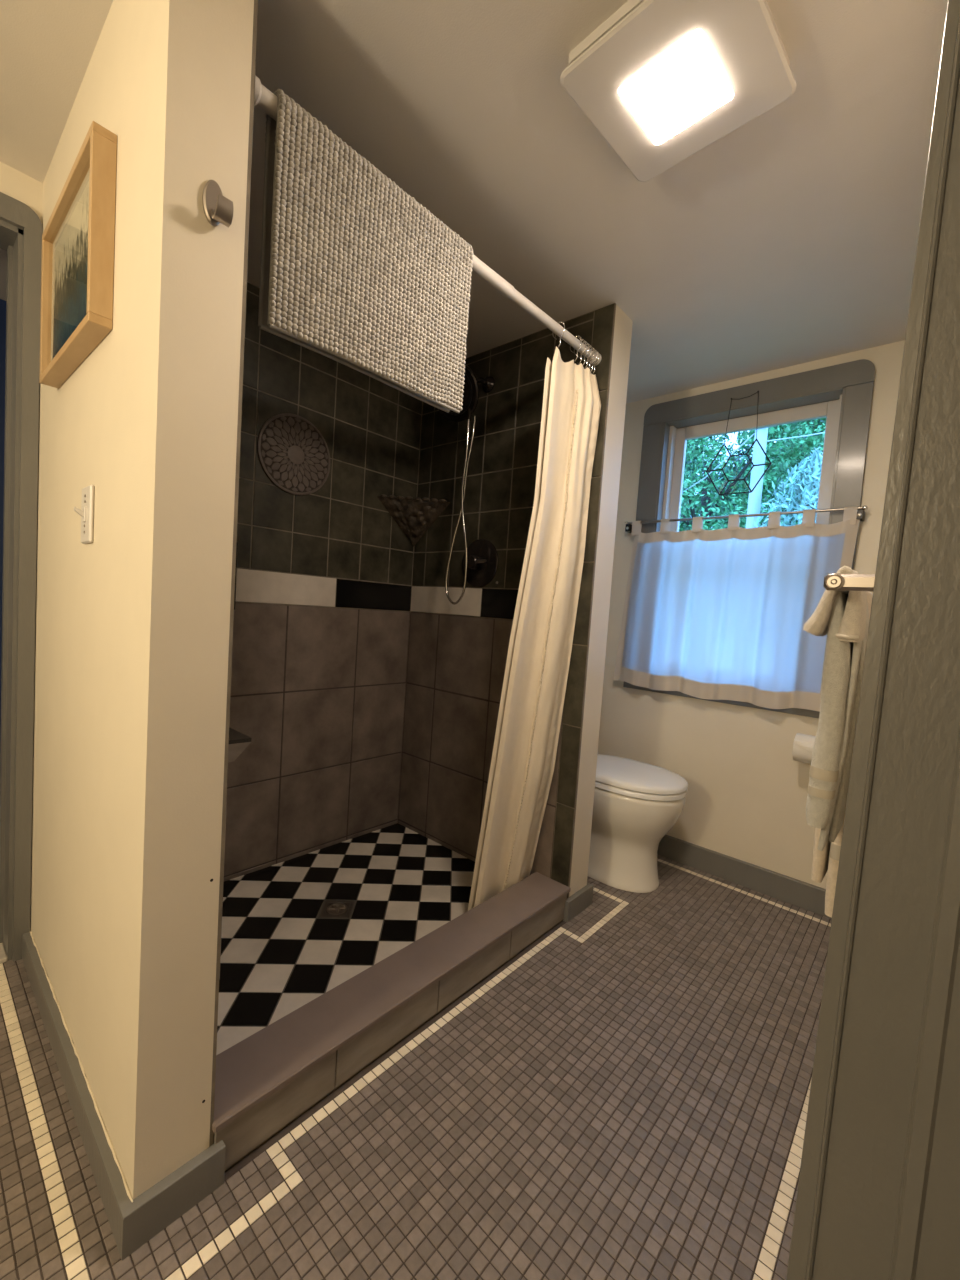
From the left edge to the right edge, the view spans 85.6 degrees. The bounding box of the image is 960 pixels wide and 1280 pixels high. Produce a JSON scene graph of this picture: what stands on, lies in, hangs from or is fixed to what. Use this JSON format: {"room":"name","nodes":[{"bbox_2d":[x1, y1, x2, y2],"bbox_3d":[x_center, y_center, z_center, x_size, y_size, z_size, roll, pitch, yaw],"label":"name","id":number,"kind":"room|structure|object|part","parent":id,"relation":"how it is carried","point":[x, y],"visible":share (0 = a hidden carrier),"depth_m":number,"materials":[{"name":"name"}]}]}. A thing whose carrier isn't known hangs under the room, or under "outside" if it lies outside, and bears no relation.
{"room":"bathroom","nodes":[
{"label":"bathroom","id":0,"kind":"room"},
{"bbox_2d":[0,299,5,741],"bbox_3d":[-2.216,-0.203,1.143,0.790,2.201,2.057,7,4,41],"label":"wall","id":1,"kind":"structure","parent":0,"point":[2,302],"depth_m":2.02,"materials":[{"name":"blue paint"}]},
{"bbox_2d":[30,0,253,1198],"bbox_3d":[-0.847,-0.113,1.182,1.014,2.201,0.120,7,4,41],"label":"wall partition","id":2,"kind":"structure","parent":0,"point":[132,623],"depth_m":0.88,"materials":[{"name":"beige paint"}]},
{"bbox_2d":[39,121,116,387],"bbox_3d":[-0.845,-0.754,1.076,0.467,0.336,0.036,7,4,41],"label":"framed picture","id":3,"kind":"object","parent":2,"relation":"attached to","point":[78,237],"visible":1,"depth_m":1.02,"materials":[{"name":"brown wood"}]},
{"bbox_2d":[53,181,88,357],"bbox_3d":[-0.838,-0.741,1.069,0.391,0.280,0.002,7,4,41],"label":"print","id":4,"kind":"object","parent":3,"relation":"on","point":[71,246],"depth_m":1.08},
{"bbox_3d":[-0.855,-0.594,1.085,0.467,0.016,0.036,7,4,41],"label":"frame rail","id":5,"kind":"part","parent":3,"relation":"part of","materials":[{"name":"brown wood"}]},
{"bbox_3d":[-0.834,-0.914,1.066,0.467,0.016,0.036,7,4,41],"label":"frame rail","id":6,"kind":"part","parent":3,"relation":"part of","materials":[{"name":"brown wood"}]},
{"bbox_2d":[74,484,94,543],"bbox_3d":[-0.803,-0.254,1.046,0.074,0.114,0.025,7,4,41],"label":"light switch","id":7,"kind":"object","parent":2,"relation":"attached to","point":[86,512],"visible":1,"depth_m":1.04,"materials":[{"name":"grey plastic"}]},
{"bbox_3d":[-0.797,-0.254,1.052,0.074,0.114,0.008,7,4,41],"label":"plate","id":8,"kind":"part","parent":7,"relation":"part of","materials":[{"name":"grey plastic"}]},
{"bbox_2d":[22,932,225,1260],"bbox_3d":[-0.893,0.924,1.224,0.992,0.074,0.160,7,4,41],"label":"baseboard","id":9,"kind":"structure","parent":2,"relation":"attached to","point":[133,1224],"depth_m":0.93,"materials":[{"name":"grey paint"}]},
{"bbox_2d":[30,931,132,1201],"bbox_3d":[-0.937,0.885,1.177,0.972,0.008,0.006,7,4,41],"label":"bead","id":10,"kind":"object","parent":9,"relation":"on","point":[110,1144],"visible":1,"depth_m":1.04,"materials":[{"name":"beige"}]},
{"bbox_2d":[202,180,233,227],"bbox_3d":[-0.408,-0.687,0.807,0.035,0.066,0.034,7,4,41],"label":"robe hook","id":11,"kind":"object","parent":2,"relation":"attached to","point":[217,208],"visible":1,"depth_m":0.81,"materials":[{"name":"silver metal"}]},
{"bbox_2d":[0,162,422,900],"bbox_3d":[-1.456,-0.160,1.284,0.165,2.201,3.277,7,4,41],"label":"wall","id":12,"kind":"structure","parent":0,"point":[321,621],"depth_m":2.08,"materials":[{"name":"tile"}]},
{"bbox_2d":[0,192,42,963],"bbox_3d":[-1.601,-0.119,1.141,0.145,2.069,0.938,7,4,41],"label":"door frame","id":13,"kind":"structure","parent":12,"relation":"in","point":[21,228],"depth_m":1.43,"materials":[{"name":"grey paint"}]},
{"bbox_3d":[-1.486,-1.114,1.041,0.018,0.060,0.938,7,4,41],"label":"head casing","id":14,"kind":"part","parent":13,"relation":"part of","materials":[{"name":"grey paint"}]},
{"bbox_3d":[-1.257,-0.084,1.438,0.018,2.008,0.036,7,4,41],"label":"casing","id":15,"kind":"part","parent":13,"relation":"part of","materials":[{"name":"grey paint"}]},
{"bbox_2d":[257,413,329,494],"bbox_3d":[-0.692,-0.694,1.947,0.009,0.292,0.292,7,4,41],"label":"wall medallion","id":16,"kind":"object","parent":12,"relation":"attached to","point":[292,452],"visible":1,"depth_m":1.94,"materials":[{"name":"grey tile"}]},
{"bbox_2d":[377,494,449,545],"bbox_3d":[-0.295,-0.525,2.259,0.228,0.198,0.229,7,4,41],"label":"corner shelf","id":17,"kind":"object","parent":12,"relation":"attached to","point":[415,516],"visible":1,"depth_m":2.29,"materials":[{"name":"brown metal"}]},
{"bbox_2d":[209,0,257,1146],"bbox_3d":[-0.790,-0.124,1.218,0.977,2.176,0.011,7,4,41],"label":"wall","id":18,"kind":"structure","parent":0,"point":[253,66],"depth_m":0.89,"materials":[{"name":"paint"}]},
{"bbox_2d":[228,727,251,762],"bbox_3d":[-0.797,0.261,1.362,0.414,0.070,0.203,7,4,41],"label":"ledge","id":19,"kind":"object","parent":18,"relation":"attached to","point":[238,741],"visible":0.14,"depth_m":1.28,"materials":[{"name":"tile"}]},
{"bbox_2d":[254,75,601,365],"bbox_3d":[-0.002,-0.959,1.337,0.041,0.061,1.216,7,4,41],"label":"shower rod","id":20,"kind":"object","parent":18,"relation":"attached to","point":[265,99],"visible":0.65,"depth_m":1.40,"materials":[{"name":"metal"}]},
{"bbox_2d":[258,89,472,412],"bbox_3d":[-0.215,-0.777,1.122,0.063,0.421,0.504,7,4,41],"label":"bath mat","id":21,"kind":"object","parent":20,"relation":"hanging from","point":[356,273],"visible":1,"depth_m":1.05,"materials":[{"name":"grey fabric"}]},
{"bbox_3d":[-0.161,-0.955,1.158,0.032,0.043,0.737,7,4,41],"label":"rod","id":22,"kind":"part","parent":20,"relation":"part of","materials":[{"name":"white metal"}]},
{"bbox_3d":[0.235,-0.965,1.604,0.027,0.035,0.463,7,4,41],"label":"rod","id":23,"kind":"part","parent":20,"relation":"part of","materials":[{"name":"white metal"}]},
{"bbox_2d":[552,321,564,347],"bbox_3d":[0.244,-0.951,1.616,0.045,0.083,0.006,7,4,41],"label":"curtain ring","id":24,"kind":"object","parent":20,"relation":"hanging from","point":[562,322],"visible":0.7,"depth_m":1.61,"materials":[{"name":"silver metal"}]},
{"bbox_2d":[570,335,581,360],"bbox_3d":[0.312,-0.951,1.692,0.045,0.083,0.006,7,4,41],"label":"curtain ring","id":25,"kind":"object","parent":20,"relation":"hanging from","point":[576,336],"visible":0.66,"depth_m":1.69,"materials":[{"name":"silver metal"}]},
{"bbox_2d":[574,339,585,363],"bbox_3d":[0.329,-0.951,1.711,0.045,0.083,0.006,7,4,41],"label":"curtain ring","id":26,"kind":"object","parent":20,"relation":"hanging from","point":[580,339],"visible":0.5,"depth_m":1.71,"materials":[{"name":"silver metal"}]},
{"bbox_2d":[578,341,588,364],"bbox_3d":[0.342,-0.951,1.726,0.045,0.083,0.006,7,4,41],"label":"curtain ring","id":27,"kind":"object","parent":20,"relation":"hanging from","point":[583,341],"visible":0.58,"depth_m":1.72,"materials":[{"name":"silver metal"}]},
{"bbox_2d":[580,344,591,368],"bbox_3d":[0.354,-0.951,1.740,0.045,0.083,0.006,7,4,41],"label":"curtain ring","id":28,"kind":"object","parent":20,"relation":"hanging from","point":[586,344],"visible":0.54,"depth_m":1.74,"materials":[{"name":"silver metal"}]},
{"bbox_2d":[582,346,594,367],"bbox_3d":[0.365,-0.951,1.753,0.045,0.083,0.006,7,4,41],"label":"curtain ring","id":29,"kind":"object","parent":20,"relation":"hanging from","point":[591,346],"visible":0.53,"depth_m":1.74,"materials":[{"name":"silver metal"}]},
{"bbox_2d":[585,348,596,372],"bbox_3d":[0.377,-0.951,1.766,0.045,0.083,0.006,7,4,41],"label":"curtain ring","id":30,"kind":"object","parent":20,"relation":"hanging from","point":[594,348],"visible":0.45,"depth_m":1.76,"materials":[{"name":"silver metal"}]},
{"bbox_2d":[468,347,600,910],"bbox_3d":[0.190,0.005,1.753,0.180,1.845,0.321,7,4,41],"label":"shower curtain","id":31,"kind":"object","parent":30,"relation":"hanging from","point":[523,759],"visible":0.98,"depth_m":1.74,"materials":[{"name":"white fabric"}]},
{"bbox_2d":[0,823,831,1279],"bbox_3d":[-0.494,1.004,1.060,3.683,0.090,4.166,7,4,41],"label":"floor","id":32,"kind":"structure","parent":0,"point":[625,1096],"depth_m":1.14,"materials":[{"name":"tile"}]},
{"bbox_2d":[318,900,354,917],"bbox_3d":[-0.488,0.917,1.771,0.106,0.006,0.103,4,3,-4],"label":"floor drain","id":33,"kind":"object","parent":32,"relation":"on","point":[331,908],"visible":1,"depth_m":1.77,"materials":[{"name":"grey metal"}]},
{"bbox_2d":[212,872,570,1170],"bbox_3d":[-0.140,0.941,1.456,0.153,0.120,1.224,7,4,41],"label":"curb","id":34,"kind":"object","parent":32,"relation":"on","point":[265,1081],"visible":0.91,"depth_m":1.24,"materials":[{"name":"tile"}]},
{"bbox_2d":[588,754,687,892],"bbox_3d":[0.516,0.588,2.303,0.778,0.808,0.493,7,4,41],"label":"toilet","id":35,"kind":"object","parent":32,"relation":"on","point":[636,804],"visible":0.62,"depth_m":2.09,"materials":[{"name":"beige ceramic"}]},
{"bbox_3d":[0.620,0.592,2.211,0.500,0.023,0.363,7,4,41],"label":"seat","id":36,"kind":"part","parent":35,"relation":"part of","materials":[{"name":"white plastic"}]},
{"bbox_3d":[0.622,0.561,2.209,0.501,0.036,0.365,7,4,41],"label":"lid","id":37,"kind":"part","parent":35,"relation":"part of","materials":[{"name":"white plastic"}]},
{"bbox_2d":[0,0,947,403],"bbox_3d":[-0.347,-1.182,0.932,3.683,0.076,4.267,7,4,41],"label":"ceiling","id":38,"kind":"structure","parent":0,"point":[790,238],"depth_m":1.21,"materials":[{"name":"paint"}]},
{"bbox_2d":[560,0,795,181],"bbox_3d":[0.376,-1.071,0.985,0.326,0.056,0.326,1,5,-44],"label":"ceiling fan light","id":39,"kind":"object","parent":38,"relation":"attached to","point":[661,82],"visible":1,"depth_m":0.96,"materials":[{"name":"grey plastic"}]},
{"bbox_3d":[0.374,-1.046,0.992,0.155,0.005,0.155,1,5,-44],"label":"light panel","id":40,"kind":"part","parent":39,"relation":"part of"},
{"bbox_2d":[398,303,632,897],"bbox_3d":[0.063,-0.110,2.183,0.977,2.201,0.138,7,4,41],"label":"wall","id":41,"kind":"structure","parent":0,"point":[456,661],"depth_m":2.10,"materials":[{"name":"tile"}]},
{"bbox_2d":[439,364,494,604],"bbox_3d":[-0.087,-0.612,2.101,0.215,0.936,0.187,7,4,41],"label":"shower","id":42,"kind":"object","parent":41,"relation":"attached to","point":[470,398],"visible":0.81,"depth_m":2.06,"materials":[{"name":"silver metal"}]},
{"bbox_3d":[-0.021,-1.024,2.080,0.124,0.066,0.030,2,4,-29],"label":"arm","id":43,"kind":"part","parent":42,"relation":"part of","materials":[{"name":"brown metal"}]},
{"bbox_2d":[462,539,497,586],"bbox_3d":[-0.016,-0.318,2.126,0.204,0.198,0.057,7,4,41],"label":"shower valve","id":44,"kind":"object","parent":41,"relation":"attached to","point":[482,566],"visible":0.93,"depth_m":2.12,"materials":[{"name":"brown metal"}]},
{"bbox_3d":[-0.003,-0.315,2.090,0.018,0.018,0.075,1,4,-42],"label":"lever","id":45,"kind":"part","parent":44,"relation":"part of","materials":[{"name":"silver metal"}]},
{"bbox_2d":[563,883,593,922],"bbox_3d":[0.156,0.944,2.099,0.578,0.074,0.177,7,4,41],"label":"baseboard","id":46,"kind":"structure","parent":41,"relation":"attached to","point":[579,901],"depth_m":1.90,"materials":[{"name":"grey paint"}]},
{"bbox_2d":[597,340,904,888],"bbox_3d":[1.068,-0.052,2.345,1.641,2.201,0.140,7,4,41],"label":"wall","id":47,"kind":"structure","parent":0,"point":[746,798],"depth_m":2.23,"materials":[{"name":"beige paint"}]},
{"bbox_2d":[658,835,831,918],"bbox_3d":[0.942,0.969,2.350,1.422,0.100,0.018,7,4,41],"label":"baseboard","id":48,"kind":"structure","parent":47,"relation":"attached to","point":[793,891],"depth_m":2.18,"materials":[{"name":"grey paint"}]},
{"bbox_2d":[623,359,874,717],"bbox_3d":[1.121,-0.403,2.279,0.884,1.351,0.164,7,4,41],"label":"window","id":49,"kind":"structure","parent":47,"relation":"in","point":[842,394],"depth_m":2.15,"materials":[{"name":"grey paint"}]},
{"bbox_3d":[0.784,-0.421,2.491,0.098,1.205,0.018,7,4,41],"label":"casing","id":50,"kind":"part","parent":49,"relation":"part of","materials":[{"name":"grey paint"}]},
{"bbox_3d":[0.941,-0.695,2.491,0.051,0.629,0.028,7,4,41],"label":"sash","id":51,"kind":"part","parent":49,"relation":"part of","materials":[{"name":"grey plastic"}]},
{"bbox_2d":[706,391,770,494],"bbox_3d":[1.100,-0.829,2.193,0.258,0.418,0.011,7,4,41],"label":"suncatcher","id":52,"kind":"object","parent":49,"relation":"hanging from","point":[756,439],"visible":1,"depth_m":2.19,"materials":[{"name":"black metal"}]},
{"bbox_3d":[1.107,-0.936,2.187,0.129,0.197,0.007,7,4,41],"label":"hanging cord","id":53,"kind":"part","parent":52,"relation":"part of","materials":[{"name":"black metal"}]},
{"bbox_2d":[625,505,867,532],"bbox_3d":[1.068,-0.508,2.215,0.952,0.050,0.055,7,4,41],"label":"curtain rod","id":54,"kind":"object","parent":49,"relation":"attached to","point":[860,510],"visible":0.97,"depth_m":2.12,"materials":[{"name":"silver metal"}]},
{"bbox_2d":[613,506,859,711],"bbox_3d":[1.023,-0.136,2.220,0.918,0.792,0.043,7,4,41],"label":"cafe curtain","id":55,"kind":"object","parent":54,"relation":"hanging from","point":[719,614],"visible":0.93,"depth_m":2.18,"materials":[{"name":"white fabric"}]},
{"bbox_3d":[1.057,-0.523,2.202,0.927,0.012,0.011,7,4,41],"label":"rod","id":56,"kind":"part","parent":54,"relation":"part of","materials":[{"name":"silver metal"}]},
{"bbox_3d":[1.190,-0.953,2.272,0.563,0.056,0.026,7,4,41],"label":"rail","id":57,"kind":"part","parent":49,"relation":"part of","materials":[{"name":"grey plastic"}]},
{"bbox_3d":[1.121,-1.032,2.194,0.884,0.089,0.018,7,4,41],"label":"head casing","id":58,"kind":"part","parent":49,"relation":"part of","materials":[{"name":"grey paint"}]},
{"bbox_3d":[1.375,-0.351,1.968,0.085,1.205,0.018,7,4,41],"label":"casing","id":59,"kind":"part","parent":49,"relation":"part of","materials":[{"name":"grey paint"}]},
{"bbox_3d":[0.314,0.014,0.346,0.117,2.201,4.166,7,4,41],"label":"wall","id":60,"kind":"structure","parent":0,"visible":0},
{"bbox_2d":[823,573,874,594],"bbox_3d":[0.723,-0.085,0.951,0.086,0.025,0.513,7,4,41],"label":"towel bar","id":61,"kind":"object","parent":60,"relation":"attached to","point":[844,583],"visible":0.41,"depth_m":0.77,"materials":[{"name":"silver metal"}]},
{"bbox_2d":[806,591,868,850],"bbox_3d":[0.636,0.126,0.916,0.059,0.473,0.158,7,4,41],"label":"hand towel","id":62,"kind":"object","parent":61,"relation":"hanging from","point":[843,664],"visible":0.66,"depth_m":0.87,"materials":[{"name":"beige fabric"}]},
{"bbox_2d":[803,566,866,641],"bbox_3d":[0.603,-0.061,0.876,0.080,0.124,0.103,7,4,41],"label":"washcloth","id":63,"kind":"object","parent":62,"relation":"on","point":[852,628],"visible":0.66,"depth_m":0.84,"materials":[{"name":"beige fabric"}]},
{"bbox_2d":[812,591,872,916],"bbox_3d":[0.760,0.213,1.074,0.056,0.647,0.216,7,4,41],"label":"bath towel","id":64,"kind":"object","parent":61,"relation":"hanging from","point":[827,859],"visible":0.11,"depth_m":1.01,"materials":[{"name":"beige fabric"}]},
{"bbox_2d":[786,0,959,1279],"bbox_3d":[0.554,0.053,0.536,0.276,2.083,0.109,7,4,41],"label":"door","id":65,"kind":"structure","parent":60,"relation":"in","point":[878,1198],"depth_m":0.56,"materials":[{"name":"grey paint"}]},
{"bbox_3d":[1.306,0.420,1.978,0.170,0.061,0.093,7,4,41],"label":"paper holder","id":66,"kind":"object","parent":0,"visible":0},
{"bbox_2d":[792,733,815,763],"bbox_3d":[1.262,0.418,1.967,0.114,0.107,0.112,7,4,41],"label":"toilet paper roll","id":67,"kind":"object","parent":66,"relation":"on","point":[803,745],"visible":0.51,"depth_m":1.95,"materials":[{"name":"beige paper"}]},
{"label":"outside","id":68,"kind":"structure","parent":0,"visible":0},
{"bbox_3d":[12.823,3.670,27.918,60.960,0.051,53.467,7,4,41],"label":"ground","id":69,"kind":"structure","parent":68,"visible":0},
{"bbox_2d":[680,436,742,529],"bbox_3d":[5.388,-2.572,17.682,6.784,12.588,6.865,4,3,-5],"label":"evergreen tree","id":70,"kind":"object","parent":69,"relation":"on","point":[694,459],"visible":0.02,"depth_m":15.39,"materials":[{"name":"green plant"}]},
{"bbox_2d":[688,435,789,520],"bbox_3d":[14.187,-3.650,20.835,14.968,15.547,16.227,7,4,41],"label":"evergreen tree","id":71,"kind":"object","parent":69,"relation":"on","point":[732,445],"visible":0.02,"depth_m":22.24,"materials":[{"name":"green plant"}]},
{"bbox_2d":[679,422,805,531],"bbox_3d":[4.207,-0.461,10.141,3.744,9.103,4.010,6,4,29],"label":"leafy tree","id":72,"kind":"object","parent":69,"relation":"on","point":[707,499],"visible":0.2,"depth_m":9.36,"materials":[{"name":"green plant"}]},
{"bbox_2d":[746,426,773,527],"bbox_3d":[4.107,0.401,8.234,0.457,7.577,0.236,7,4,41],"label":"utility pole","id":73,"kind":"object","parent":69,"relation":"on","point":[754,500],"visible":0.04,"depth_m":8.01,"materials":[{"name":"white wood"}]},
{"bbox_2d":[682,434,753,492],"bbox_3d":[1.727,-1.943,9.993,6.137,3.103,0.032,6,4,37],"label":"power line","id":74,"kind":"object","parent":73,"relation":"attached to","point":[753,434],"visible":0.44,"depth_m":8.35,"materials":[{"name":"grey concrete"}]},
{"bbox_2d":[767,432,824,441],"bbox_3d":[6.277,-3.116,6.761,4.424,0.517,0.024,6,4,33],"label":"power line","id":75,"kind":"object","parent":73,"relation":"attached to","point":[821,432],"visible":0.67,"depth_m":7.76,"materials":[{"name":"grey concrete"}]},
{"bbox_2d":[710,420,823,527],"bbox_3d":[8.768,-1.915,14.450,5.794,12.108,6.016,1,4,-40],"label":"evergreen tree","id":76,"kind":"object","parent":69,"relation":"on","point":[739,459],"visible":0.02,"depth_m":13.61,"materials":[{"name":"green plant"}]},
{"bbox_2d":[731,418,825,520],"bbox_3d":[6.886,-0.911,10.216,3.821,10.346,4.018,7,4,41],"label":"leafy tree","id":77,"kind":"object","parent":69,"relation":"on","point":[797,451],"visible":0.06,"depth_m":9.67,"materials":[{"name":"green plant"}]},
{"bbox_2d":[754,446,822,526],"bbox_3d":[4.547,0.750,7.530,1.531,7.027,1.537,7,4,41],"label":"shrub","id":78,"kind":"object","parent":69,"relation":"on","point":[806,487],"visible":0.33,"depth_m":7.34,"materials":[{"name":"green plant"}]}
]}

